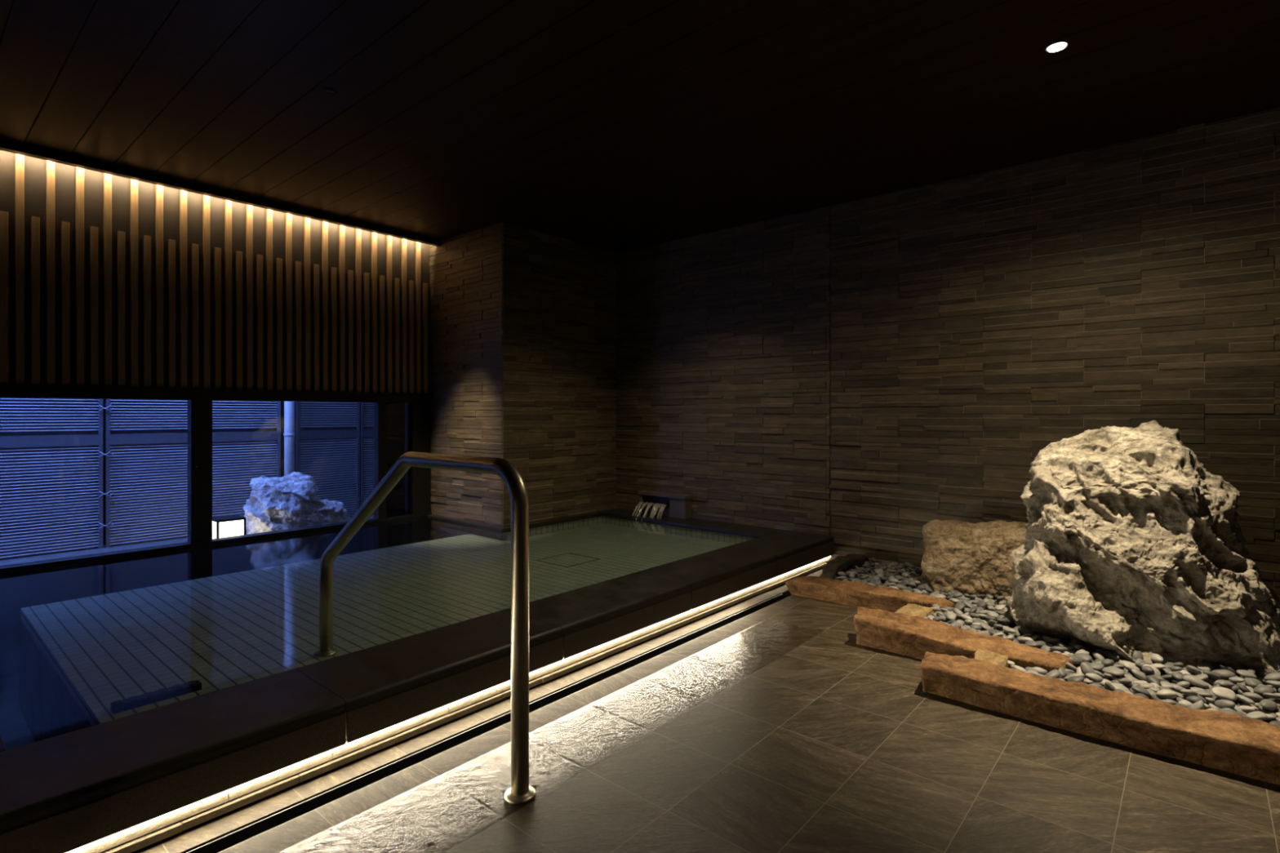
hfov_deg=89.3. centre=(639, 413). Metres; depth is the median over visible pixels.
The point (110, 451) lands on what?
tie
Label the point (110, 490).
tie
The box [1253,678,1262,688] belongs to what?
pebble
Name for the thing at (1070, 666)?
pebble
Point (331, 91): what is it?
recessed light
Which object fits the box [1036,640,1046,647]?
pebble
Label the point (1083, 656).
pebble
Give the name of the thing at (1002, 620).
pebble
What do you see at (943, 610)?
pebble
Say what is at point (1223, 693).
pebble
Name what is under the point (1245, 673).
pebble
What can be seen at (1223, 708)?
pebble
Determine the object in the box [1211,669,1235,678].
pebble
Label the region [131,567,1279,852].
floor
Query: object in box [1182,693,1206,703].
pebble
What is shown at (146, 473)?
fence panel
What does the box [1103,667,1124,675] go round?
pebble
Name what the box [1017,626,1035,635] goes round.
pebble
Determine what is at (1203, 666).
pebble
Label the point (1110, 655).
pebble
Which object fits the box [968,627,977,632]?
pebble
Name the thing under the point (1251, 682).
pebble
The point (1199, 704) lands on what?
pebble
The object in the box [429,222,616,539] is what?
wall pier
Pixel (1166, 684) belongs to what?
pebble
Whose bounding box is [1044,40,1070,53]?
recessed light
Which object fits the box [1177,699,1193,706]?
pebble
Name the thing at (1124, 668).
pebble
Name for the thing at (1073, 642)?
pebble
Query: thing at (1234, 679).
pebble
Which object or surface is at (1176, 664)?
pebble
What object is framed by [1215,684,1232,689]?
pebble
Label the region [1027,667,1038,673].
pebble
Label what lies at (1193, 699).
pebble
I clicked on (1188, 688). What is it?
pebble
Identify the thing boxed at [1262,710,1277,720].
pebble
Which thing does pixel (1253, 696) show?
pebble
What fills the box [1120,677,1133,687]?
pebble
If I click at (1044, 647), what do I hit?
pebble
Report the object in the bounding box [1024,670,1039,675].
pebble
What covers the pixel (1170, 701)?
pebble
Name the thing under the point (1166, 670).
pebble
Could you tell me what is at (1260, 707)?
pebble
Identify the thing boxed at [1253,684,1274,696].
pebble
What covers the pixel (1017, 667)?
pebble
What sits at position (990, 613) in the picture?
pebble
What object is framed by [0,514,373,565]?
ground
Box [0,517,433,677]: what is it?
sill
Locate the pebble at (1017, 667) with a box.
[1010,664,1026,672]
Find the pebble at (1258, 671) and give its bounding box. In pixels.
[1253,668,1266,676]
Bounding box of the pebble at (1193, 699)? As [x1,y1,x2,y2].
[1186,695,1204,702]
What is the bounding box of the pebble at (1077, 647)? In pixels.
[1074,644,1084,650]
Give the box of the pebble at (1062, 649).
[1048,645,1067,652]
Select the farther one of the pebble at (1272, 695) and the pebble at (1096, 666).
the pebble at (1096, 666)
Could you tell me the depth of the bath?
2.58 m
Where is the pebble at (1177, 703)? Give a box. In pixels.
[1165,697,1179,705]
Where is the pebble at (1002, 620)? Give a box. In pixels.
[995,617,1010,624]
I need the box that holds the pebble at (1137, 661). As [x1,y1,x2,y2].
[1134,657,1145,667]
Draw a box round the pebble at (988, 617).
[985,615,995,620]
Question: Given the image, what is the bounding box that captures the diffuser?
[212,520,243,538]
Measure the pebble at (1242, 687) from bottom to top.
0.027 m
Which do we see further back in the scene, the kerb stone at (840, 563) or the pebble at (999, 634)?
the kerb stone at (840, 563)
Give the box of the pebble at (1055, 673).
[1044,669,1060,678]
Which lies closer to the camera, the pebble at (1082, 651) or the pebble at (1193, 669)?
the pebble at (1193, 669)
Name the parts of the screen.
rail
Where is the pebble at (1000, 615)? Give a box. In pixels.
[995,614,1004,619]
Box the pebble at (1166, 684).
[1160,681,1173,689]
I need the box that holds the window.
[0,387,431,574]
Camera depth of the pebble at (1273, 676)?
2.36 m
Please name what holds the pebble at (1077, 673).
on the soil
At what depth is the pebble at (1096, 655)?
2.57 m
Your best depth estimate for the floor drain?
2.04 m
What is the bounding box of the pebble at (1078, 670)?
[1075,666,1082,673]
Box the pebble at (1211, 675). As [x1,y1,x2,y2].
[1202,670,1220,679]
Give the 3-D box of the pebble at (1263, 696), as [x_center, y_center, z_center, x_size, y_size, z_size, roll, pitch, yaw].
[2.171,0.990,2.248,0.039,0.033,0.062,0,0,-25]
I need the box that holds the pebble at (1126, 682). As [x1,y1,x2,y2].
[1117,679,1132,684]
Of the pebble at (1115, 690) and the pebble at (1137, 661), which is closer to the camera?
the pebble at (1115, 690)
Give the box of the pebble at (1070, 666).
[1061,660,1077,670]
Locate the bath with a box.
[0,508,834,852]
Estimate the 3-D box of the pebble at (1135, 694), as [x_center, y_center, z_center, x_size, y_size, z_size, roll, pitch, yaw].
[1.708,0.970,2.213,0.062,0.027,0.043,0,0,-24]
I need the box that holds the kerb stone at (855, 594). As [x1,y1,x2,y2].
[785,575,955,612]
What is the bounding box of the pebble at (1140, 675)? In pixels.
[1131,669,1147,681]
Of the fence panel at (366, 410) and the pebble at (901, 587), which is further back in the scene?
the fence panel at (366, 410)
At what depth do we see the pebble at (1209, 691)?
2.27 m
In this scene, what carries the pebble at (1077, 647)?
on the pebble
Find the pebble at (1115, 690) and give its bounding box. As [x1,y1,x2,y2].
[1113,688,1124,692]
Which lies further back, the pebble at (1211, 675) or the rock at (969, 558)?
the rock at (969, 558)
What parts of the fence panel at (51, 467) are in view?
rail, post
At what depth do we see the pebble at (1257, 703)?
2.19 m
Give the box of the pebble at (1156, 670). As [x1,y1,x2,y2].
[1142,664,1160,675]
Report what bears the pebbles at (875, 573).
on the soil
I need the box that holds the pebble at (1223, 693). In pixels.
[1211,686,1236,700]
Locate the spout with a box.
[637,490,692,519]
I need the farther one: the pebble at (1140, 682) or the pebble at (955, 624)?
the pebble at (955, 624)
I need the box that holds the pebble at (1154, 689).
[1148,686,1159,693]
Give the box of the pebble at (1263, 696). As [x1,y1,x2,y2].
[1260,695,1275,700]
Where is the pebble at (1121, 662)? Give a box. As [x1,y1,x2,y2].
[1118,660,1136,667]
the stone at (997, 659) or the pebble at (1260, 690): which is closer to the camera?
the pebble at (1260, 690)
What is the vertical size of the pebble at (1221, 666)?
0.048 m
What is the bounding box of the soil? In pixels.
[848,571,1278,723]
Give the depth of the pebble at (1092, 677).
2.35 m
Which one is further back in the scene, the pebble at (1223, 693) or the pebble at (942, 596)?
the pebble at (942, 596)
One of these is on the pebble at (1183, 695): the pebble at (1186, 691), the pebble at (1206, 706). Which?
the pebble at (1186, 691)
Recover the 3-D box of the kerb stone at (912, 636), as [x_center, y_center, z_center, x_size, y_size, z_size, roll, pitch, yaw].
[1.337,0.985,2.764,0.865,0.154,0.247,0,0,41]
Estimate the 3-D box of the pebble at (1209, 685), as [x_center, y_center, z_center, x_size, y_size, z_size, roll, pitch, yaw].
[2.025,0.981,2.325,0.046,0.036,0.058,0,0,-42]
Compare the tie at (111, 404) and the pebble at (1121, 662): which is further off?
the tie at (111, 404)
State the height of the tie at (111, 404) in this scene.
0.055 m
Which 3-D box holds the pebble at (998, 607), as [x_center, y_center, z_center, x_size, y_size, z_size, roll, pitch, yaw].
[1.795,0.967,3.230,0.068,0.030,0.049,0,0,-35]
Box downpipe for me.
[283,401,295,475]
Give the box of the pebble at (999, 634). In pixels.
[992,631,1003,636]
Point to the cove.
(11, 147)
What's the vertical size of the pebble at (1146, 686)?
0.020 m
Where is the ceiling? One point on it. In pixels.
(553, 117)
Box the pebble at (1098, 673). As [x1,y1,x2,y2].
[1093,669,1105,678]
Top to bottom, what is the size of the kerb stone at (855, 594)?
0.128 m
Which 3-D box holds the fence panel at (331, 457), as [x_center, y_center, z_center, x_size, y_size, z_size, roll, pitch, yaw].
[-2.986,0.145,6.215,0.042,1.750,0.589,0,0,41]
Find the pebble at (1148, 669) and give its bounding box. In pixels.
[1142,665,1154,674]
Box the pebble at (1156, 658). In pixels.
[1150,653,1163,662]
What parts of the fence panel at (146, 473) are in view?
post, rail, post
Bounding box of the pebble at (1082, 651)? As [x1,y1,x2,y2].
[1075,648,1089,654]
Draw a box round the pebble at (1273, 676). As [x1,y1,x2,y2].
[1263,672,1279,681]
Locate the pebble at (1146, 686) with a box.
[1139,683,1154,688]
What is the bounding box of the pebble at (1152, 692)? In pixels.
[1146,688,1155,699]
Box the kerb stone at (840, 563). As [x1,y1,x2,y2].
[819,553,868,579]
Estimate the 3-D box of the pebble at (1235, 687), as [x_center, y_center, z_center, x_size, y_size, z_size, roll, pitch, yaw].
[2.135,0.991,2.331,0.062,0.037,0.037,0,0,-8]
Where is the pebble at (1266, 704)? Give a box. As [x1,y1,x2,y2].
[1259,698,1277,710]
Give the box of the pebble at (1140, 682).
[1133,680,1150,684]
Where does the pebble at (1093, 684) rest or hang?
on the pebble
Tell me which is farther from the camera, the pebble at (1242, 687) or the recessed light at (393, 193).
the recessed light at (393, 193)
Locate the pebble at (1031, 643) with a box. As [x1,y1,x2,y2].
[1025,640,1038,647]
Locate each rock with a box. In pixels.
[242,471,351,534]
[920,519,1026,603]
[1001,420,1279,678]
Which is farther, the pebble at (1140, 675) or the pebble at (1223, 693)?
the pebble at (1140, 675)
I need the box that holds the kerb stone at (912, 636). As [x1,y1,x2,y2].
[853,606,1075,672]
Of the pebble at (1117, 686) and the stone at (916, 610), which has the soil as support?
the pebble at (1117, 686)
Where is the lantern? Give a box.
[212,514,246,538]
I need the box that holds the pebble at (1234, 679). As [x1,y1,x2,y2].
[1228,676,1244,683]
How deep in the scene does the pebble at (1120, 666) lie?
2.48 m
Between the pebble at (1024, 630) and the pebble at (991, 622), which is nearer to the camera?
the pebble at (1024, 630)
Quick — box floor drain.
[185,593,790,852]
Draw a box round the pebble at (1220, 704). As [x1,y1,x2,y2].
[1214,699,1235,708]
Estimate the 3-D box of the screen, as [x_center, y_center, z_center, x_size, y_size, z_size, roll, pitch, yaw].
[-3.289,-0.855,3.776,0.052,1.430,4.640,0,0,41]
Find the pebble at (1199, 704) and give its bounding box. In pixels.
[1190,700,1204,709]
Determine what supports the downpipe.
on the ground
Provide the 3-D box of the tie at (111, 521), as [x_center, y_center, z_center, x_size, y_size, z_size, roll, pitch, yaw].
[-4.054,0.845,4.922,0.016,0.055,0.090,0,0,41]
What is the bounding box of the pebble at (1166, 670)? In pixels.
[1158,667,1173,675]
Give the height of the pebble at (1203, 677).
0.033 m
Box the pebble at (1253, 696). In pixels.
[1242,692,1263,701]
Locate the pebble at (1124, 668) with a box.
[1123,667,1134,675]
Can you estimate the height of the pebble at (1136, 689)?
0.036 m
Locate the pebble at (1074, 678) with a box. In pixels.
[1066,675,1084,682]
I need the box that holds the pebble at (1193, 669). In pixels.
[1185,665,1201,674]
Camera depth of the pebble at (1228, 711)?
2.08 m
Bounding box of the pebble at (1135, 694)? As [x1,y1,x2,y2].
[1133,693,1149,698]
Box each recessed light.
[322,87,337,94]
[392,192,402,195]
[640,187,650,191]
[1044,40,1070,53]
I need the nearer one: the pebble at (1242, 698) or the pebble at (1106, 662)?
the pebble at (1242, 698)
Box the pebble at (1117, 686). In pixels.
[1111,682,1130,692]
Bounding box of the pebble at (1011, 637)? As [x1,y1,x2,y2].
[1005,635,1013,640]
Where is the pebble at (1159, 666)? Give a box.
[1150,663,1165,669]
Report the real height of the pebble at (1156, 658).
0.030 m
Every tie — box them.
[98,404,113,411]
[98,450,113,457]
[98,489,113,497]
[98,520,113,528]
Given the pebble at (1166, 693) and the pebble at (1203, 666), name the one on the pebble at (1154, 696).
the pebble at (1166, 693)
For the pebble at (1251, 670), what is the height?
0.034 m
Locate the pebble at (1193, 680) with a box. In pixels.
[1182,675,1208,688]
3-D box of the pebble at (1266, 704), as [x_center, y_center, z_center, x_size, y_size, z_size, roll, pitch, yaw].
[2.072,0.960,2.136,0.069,0.026,0.040,0,0,-30]
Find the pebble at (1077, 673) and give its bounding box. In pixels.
[1063,672,1084,680]
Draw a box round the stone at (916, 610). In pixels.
[893,603,934,617]
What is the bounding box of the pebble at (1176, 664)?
[1173,662,1183,666]
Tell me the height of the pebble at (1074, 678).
0.028 m
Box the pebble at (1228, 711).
[1219,709,1242,715]
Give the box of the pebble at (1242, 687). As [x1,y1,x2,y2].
[1238,684,1250,692]
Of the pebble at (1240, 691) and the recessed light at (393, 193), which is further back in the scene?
the recessed light at (393, 193)
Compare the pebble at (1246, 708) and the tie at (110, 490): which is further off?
the tie at (110, 490)
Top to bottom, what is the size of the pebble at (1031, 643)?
0.024 m
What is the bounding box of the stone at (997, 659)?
[974,648,1008,667]
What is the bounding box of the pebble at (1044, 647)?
[1040,644,1050,651]
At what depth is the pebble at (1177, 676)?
2.37 m
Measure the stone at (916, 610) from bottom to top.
0.114 m
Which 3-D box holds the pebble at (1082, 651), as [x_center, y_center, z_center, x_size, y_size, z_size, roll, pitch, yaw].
[1.780,0.963,2.605,0.060,0.026,0.036,0,0,-12]
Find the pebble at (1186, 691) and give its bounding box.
[1180,688,1197,696]
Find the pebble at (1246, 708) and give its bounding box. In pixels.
[1238,705,1255,713]
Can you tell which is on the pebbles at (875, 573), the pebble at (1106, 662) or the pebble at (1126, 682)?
the pebble at (1126, 682)
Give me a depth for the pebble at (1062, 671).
2.44 m
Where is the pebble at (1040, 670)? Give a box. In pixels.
[1032,666,1047,675]
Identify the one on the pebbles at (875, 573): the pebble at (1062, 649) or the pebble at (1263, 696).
the pebble at (1062, 649)
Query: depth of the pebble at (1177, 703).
2.20 m
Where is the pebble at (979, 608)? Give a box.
[969,606,983,610]
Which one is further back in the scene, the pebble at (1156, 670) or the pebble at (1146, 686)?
the pebble at (1156, 670)
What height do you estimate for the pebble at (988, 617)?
0.021 m
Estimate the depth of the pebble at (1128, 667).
2.44 m
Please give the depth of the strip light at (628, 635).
3.04 m
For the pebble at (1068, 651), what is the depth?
2.66 m
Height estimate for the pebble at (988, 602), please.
0.030 m
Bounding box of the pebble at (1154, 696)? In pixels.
[1151,693,1165,700]
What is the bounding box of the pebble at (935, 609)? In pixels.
[931,606,940,611]
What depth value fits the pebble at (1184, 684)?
2.31 m
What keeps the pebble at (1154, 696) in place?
on the soil
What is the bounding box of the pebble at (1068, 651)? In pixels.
[1066,649,1076,653]
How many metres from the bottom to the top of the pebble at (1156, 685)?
0.031 m
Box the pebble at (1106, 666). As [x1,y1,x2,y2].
[1102,666,1119,669]
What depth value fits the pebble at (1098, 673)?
2.42 m
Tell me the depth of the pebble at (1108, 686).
2.28 m
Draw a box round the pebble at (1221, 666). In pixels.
[1218,664,1237,675]
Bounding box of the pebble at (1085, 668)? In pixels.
[1080,662,1096,677]
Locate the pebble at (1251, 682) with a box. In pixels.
[1244,677,1258,688]
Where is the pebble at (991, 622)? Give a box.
[987,619,996,626]
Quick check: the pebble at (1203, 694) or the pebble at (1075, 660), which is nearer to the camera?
the pebble at (1203, 694)
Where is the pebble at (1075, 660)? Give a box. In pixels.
[1068,654,1082,664]
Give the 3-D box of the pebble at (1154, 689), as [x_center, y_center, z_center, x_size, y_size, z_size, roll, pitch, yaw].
[1.823,0.983,2.296,0.055,0.030,0.041,0,0,32]
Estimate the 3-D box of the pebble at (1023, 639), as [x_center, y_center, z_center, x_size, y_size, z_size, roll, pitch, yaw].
[1.657,0.974,2.788,0.040,0.032,0.068,0,0,-18]
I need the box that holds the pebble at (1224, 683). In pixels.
[1217,680,1234,687]
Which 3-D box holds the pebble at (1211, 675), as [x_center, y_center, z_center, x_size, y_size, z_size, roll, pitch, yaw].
[2.107,0.965,2.389,0.066,0.038,0.043,0,0,2]
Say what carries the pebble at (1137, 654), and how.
on the pebbles at (875, 573)
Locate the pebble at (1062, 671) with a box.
[1057,666,1066,677]
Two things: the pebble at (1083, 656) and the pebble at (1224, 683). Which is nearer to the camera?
the pebble at (1224, 683)
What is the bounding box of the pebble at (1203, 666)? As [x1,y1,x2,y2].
[1196,662,1213,671]
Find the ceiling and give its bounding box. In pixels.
[0,0,1279,253]
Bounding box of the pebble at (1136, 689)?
[1131,685,1151,697]
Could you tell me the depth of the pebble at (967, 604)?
3.25 m
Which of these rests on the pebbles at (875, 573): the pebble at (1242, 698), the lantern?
the pebble at (1242, 698)
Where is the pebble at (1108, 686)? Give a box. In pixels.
[1104,681,1115,691]
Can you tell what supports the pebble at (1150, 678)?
on the pebble at (1156, 685)
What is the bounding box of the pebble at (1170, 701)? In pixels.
[1160,699,1176,705]
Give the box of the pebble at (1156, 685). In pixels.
[1150,682,1162,688]
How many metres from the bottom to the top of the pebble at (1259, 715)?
0.022 m
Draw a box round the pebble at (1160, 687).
[1159,686,1175,697]
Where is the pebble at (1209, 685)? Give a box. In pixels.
[1194,681,1212,689]
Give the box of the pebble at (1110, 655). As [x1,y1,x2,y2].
[1102,651,1119,659]
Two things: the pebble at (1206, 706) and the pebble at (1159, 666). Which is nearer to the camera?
the pebble at (1206, 706)
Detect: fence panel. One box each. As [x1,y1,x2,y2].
[0,397,102,559]
[105,399,280,547]
[295,401,359,516]
[360,402,373,514]
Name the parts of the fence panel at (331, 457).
post, rail, post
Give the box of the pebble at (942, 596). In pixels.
[935,594,946,598]
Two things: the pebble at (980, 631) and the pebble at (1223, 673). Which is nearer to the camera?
the pebble at (1223, 673)
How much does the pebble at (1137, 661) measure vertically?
0.030 m
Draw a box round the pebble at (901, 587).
[894,583,907,590]
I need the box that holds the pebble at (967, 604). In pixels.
[961,600,973,608]
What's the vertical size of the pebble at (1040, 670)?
0.028 m
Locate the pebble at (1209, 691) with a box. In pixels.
[1204,688,1215,697]
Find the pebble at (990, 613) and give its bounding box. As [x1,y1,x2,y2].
[986,610,998,617]
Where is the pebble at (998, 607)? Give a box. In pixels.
[995,604,1005,610]
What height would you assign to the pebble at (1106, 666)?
0.038 m
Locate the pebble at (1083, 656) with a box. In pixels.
[1072,653,1092,662]
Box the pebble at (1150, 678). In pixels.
[1145,675,1161,686]
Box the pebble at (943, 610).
[939,608,948,612]
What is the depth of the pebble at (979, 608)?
3.20 m
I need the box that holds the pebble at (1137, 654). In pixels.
[1131,648,1142,659]
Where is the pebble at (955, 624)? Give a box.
[950,621,960,627]
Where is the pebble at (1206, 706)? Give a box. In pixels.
[1203,703,1210,709]
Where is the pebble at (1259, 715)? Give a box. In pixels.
[1245,711,1267,719]
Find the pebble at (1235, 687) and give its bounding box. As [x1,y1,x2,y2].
[1231,684,1239,693]
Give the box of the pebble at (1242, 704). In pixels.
[1238,702,1254,706]
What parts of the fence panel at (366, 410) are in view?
post, rail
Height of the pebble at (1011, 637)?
0.038 m
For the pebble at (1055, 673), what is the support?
on the pebble
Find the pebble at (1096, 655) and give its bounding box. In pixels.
[1092,652,1104,659]
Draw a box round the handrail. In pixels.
[313,451,535,804]
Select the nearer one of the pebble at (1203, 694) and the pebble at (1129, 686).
the pebble at (1203, 694)
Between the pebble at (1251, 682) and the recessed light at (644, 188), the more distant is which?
the recessed light at (644, 188)
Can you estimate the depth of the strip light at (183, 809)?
1.76 m
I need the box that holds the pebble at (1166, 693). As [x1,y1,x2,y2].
[1155,688,1177,698]
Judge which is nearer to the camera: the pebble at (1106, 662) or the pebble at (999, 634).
the pebble at (1106, 662)
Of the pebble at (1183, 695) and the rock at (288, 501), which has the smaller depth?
the pebble at (1183, 695)
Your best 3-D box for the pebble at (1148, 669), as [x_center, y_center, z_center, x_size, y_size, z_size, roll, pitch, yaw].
[1.916,0.965,2.442,0.059,0.032,0.039,0,0,-37]
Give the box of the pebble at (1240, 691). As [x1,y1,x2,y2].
[1237,688,1244,695]
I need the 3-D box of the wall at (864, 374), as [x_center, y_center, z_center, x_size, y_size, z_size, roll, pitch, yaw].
[2.186,-0.240,3.948,6.730,2.820,0.263,0,0,41]
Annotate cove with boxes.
[0,139,441,246]
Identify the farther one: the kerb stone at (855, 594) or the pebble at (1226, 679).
the kerb stone at (855, 594)
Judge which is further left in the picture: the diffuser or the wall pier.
the diffuser
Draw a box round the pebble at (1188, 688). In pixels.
[1186,687,1204,690]
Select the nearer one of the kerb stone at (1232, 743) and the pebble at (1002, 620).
the kerb stone at (1232, 743)
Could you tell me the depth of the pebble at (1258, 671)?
2.41 m
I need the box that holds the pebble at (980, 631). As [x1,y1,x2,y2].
[977,630,990,635]
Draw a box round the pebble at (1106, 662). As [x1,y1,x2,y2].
[1101,658,1114,666]
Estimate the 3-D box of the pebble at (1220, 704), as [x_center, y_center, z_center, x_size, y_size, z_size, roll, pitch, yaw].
[1.937,0.962,2.146,0.035,0.034,0.056,0,0,8]
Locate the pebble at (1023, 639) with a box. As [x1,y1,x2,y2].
[1017,636,1033,643]
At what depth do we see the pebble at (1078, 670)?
2.47 m
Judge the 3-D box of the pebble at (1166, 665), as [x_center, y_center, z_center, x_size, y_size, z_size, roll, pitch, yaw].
[2.029,0.986,2.515,0.038,0.033,0.065,0,0,-35]
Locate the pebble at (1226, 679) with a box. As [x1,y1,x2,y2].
[1220,678,1236,683]
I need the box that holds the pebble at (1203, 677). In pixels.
[1194,673,1208,680]
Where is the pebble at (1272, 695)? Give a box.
[1262,692,1279,698]
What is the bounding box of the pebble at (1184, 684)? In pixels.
[1175,680,1190,688]
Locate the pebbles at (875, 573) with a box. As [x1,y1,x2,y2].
[835,557,1279,725]
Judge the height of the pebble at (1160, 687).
0.026 m
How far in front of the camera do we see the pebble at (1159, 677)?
2.38 m
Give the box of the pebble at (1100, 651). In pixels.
[1096,648,1110,654]
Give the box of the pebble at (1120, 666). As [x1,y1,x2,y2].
[1105,663,1124,669]
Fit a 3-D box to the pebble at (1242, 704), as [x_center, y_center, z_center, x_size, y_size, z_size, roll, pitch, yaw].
[2.051,0.991,2.187,0.048,0.024,0.037,0,0,19]
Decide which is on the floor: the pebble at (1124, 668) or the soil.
the soil
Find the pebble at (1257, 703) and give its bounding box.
[1253,700,1260,710]
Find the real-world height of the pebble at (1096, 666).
0.025 m
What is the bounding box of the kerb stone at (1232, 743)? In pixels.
[920,651,1279,785]
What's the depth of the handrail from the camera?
1.77 m
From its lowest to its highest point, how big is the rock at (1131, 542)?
1.224 m
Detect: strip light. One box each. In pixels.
[65,680,511,852]
[528,555,831,675]
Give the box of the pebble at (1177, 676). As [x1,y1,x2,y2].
[1171,671,1184,681]
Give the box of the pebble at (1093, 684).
[1088,683,1102,687]
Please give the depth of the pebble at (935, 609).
3.16 m
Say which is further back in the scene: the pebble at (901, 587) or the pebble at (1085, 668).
the pebble at (901, 587)
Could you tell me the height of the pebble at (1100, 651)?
0.028 m
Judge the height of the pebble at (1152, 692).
0.030 m
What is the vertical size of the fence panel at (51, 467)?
1.750 m
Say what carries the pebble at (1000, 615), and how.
on the pebbles at (875, 573)
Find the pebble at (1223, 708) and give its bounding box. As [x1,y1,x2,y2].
[1218,707,1235,711]
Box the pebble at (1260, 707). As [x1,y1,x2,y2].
[1257,703,1271,712]
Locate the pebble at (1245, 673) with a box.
[1235,669,1257,678]
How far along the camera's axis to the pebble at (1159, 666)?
2.47 m
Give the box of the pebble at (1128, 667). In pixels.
[1124,663,1140,672]
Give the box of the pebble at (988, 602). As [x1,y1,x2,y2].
[985,600,995,606]
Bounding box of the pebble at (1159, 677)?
[1151,674,1164,680]
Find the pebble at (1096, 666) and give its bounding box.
[1088,662,1104,670]
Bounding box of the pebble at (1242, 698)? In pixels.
[1235,693,1255,704]
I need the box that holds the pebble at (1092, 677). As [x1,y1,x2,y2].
[1084,672,1102,682]
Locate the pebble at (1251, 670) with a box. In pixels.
[1241,667,1255,677]
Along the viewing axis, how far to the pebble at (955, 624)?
2.95 m
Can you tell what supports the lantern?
on the ground
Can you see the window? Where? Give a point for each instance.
(402, 424)
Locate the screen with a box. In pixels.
[0,150,432,397]
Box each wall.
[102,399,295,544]
[615,107,1279,608]
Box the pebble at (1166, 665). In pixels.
[1163,664,1171,669]
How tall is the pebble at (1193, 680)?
0.032 m
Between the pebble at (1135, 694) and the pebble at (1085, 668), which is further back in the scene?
the pebble at (1085, 668)
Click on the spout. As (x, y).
(677, 505)
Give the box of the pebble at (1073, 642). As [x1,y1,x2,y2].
[1069,638,1084,648]
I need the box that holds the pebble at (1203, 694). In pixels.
[1195,690,1212,697]

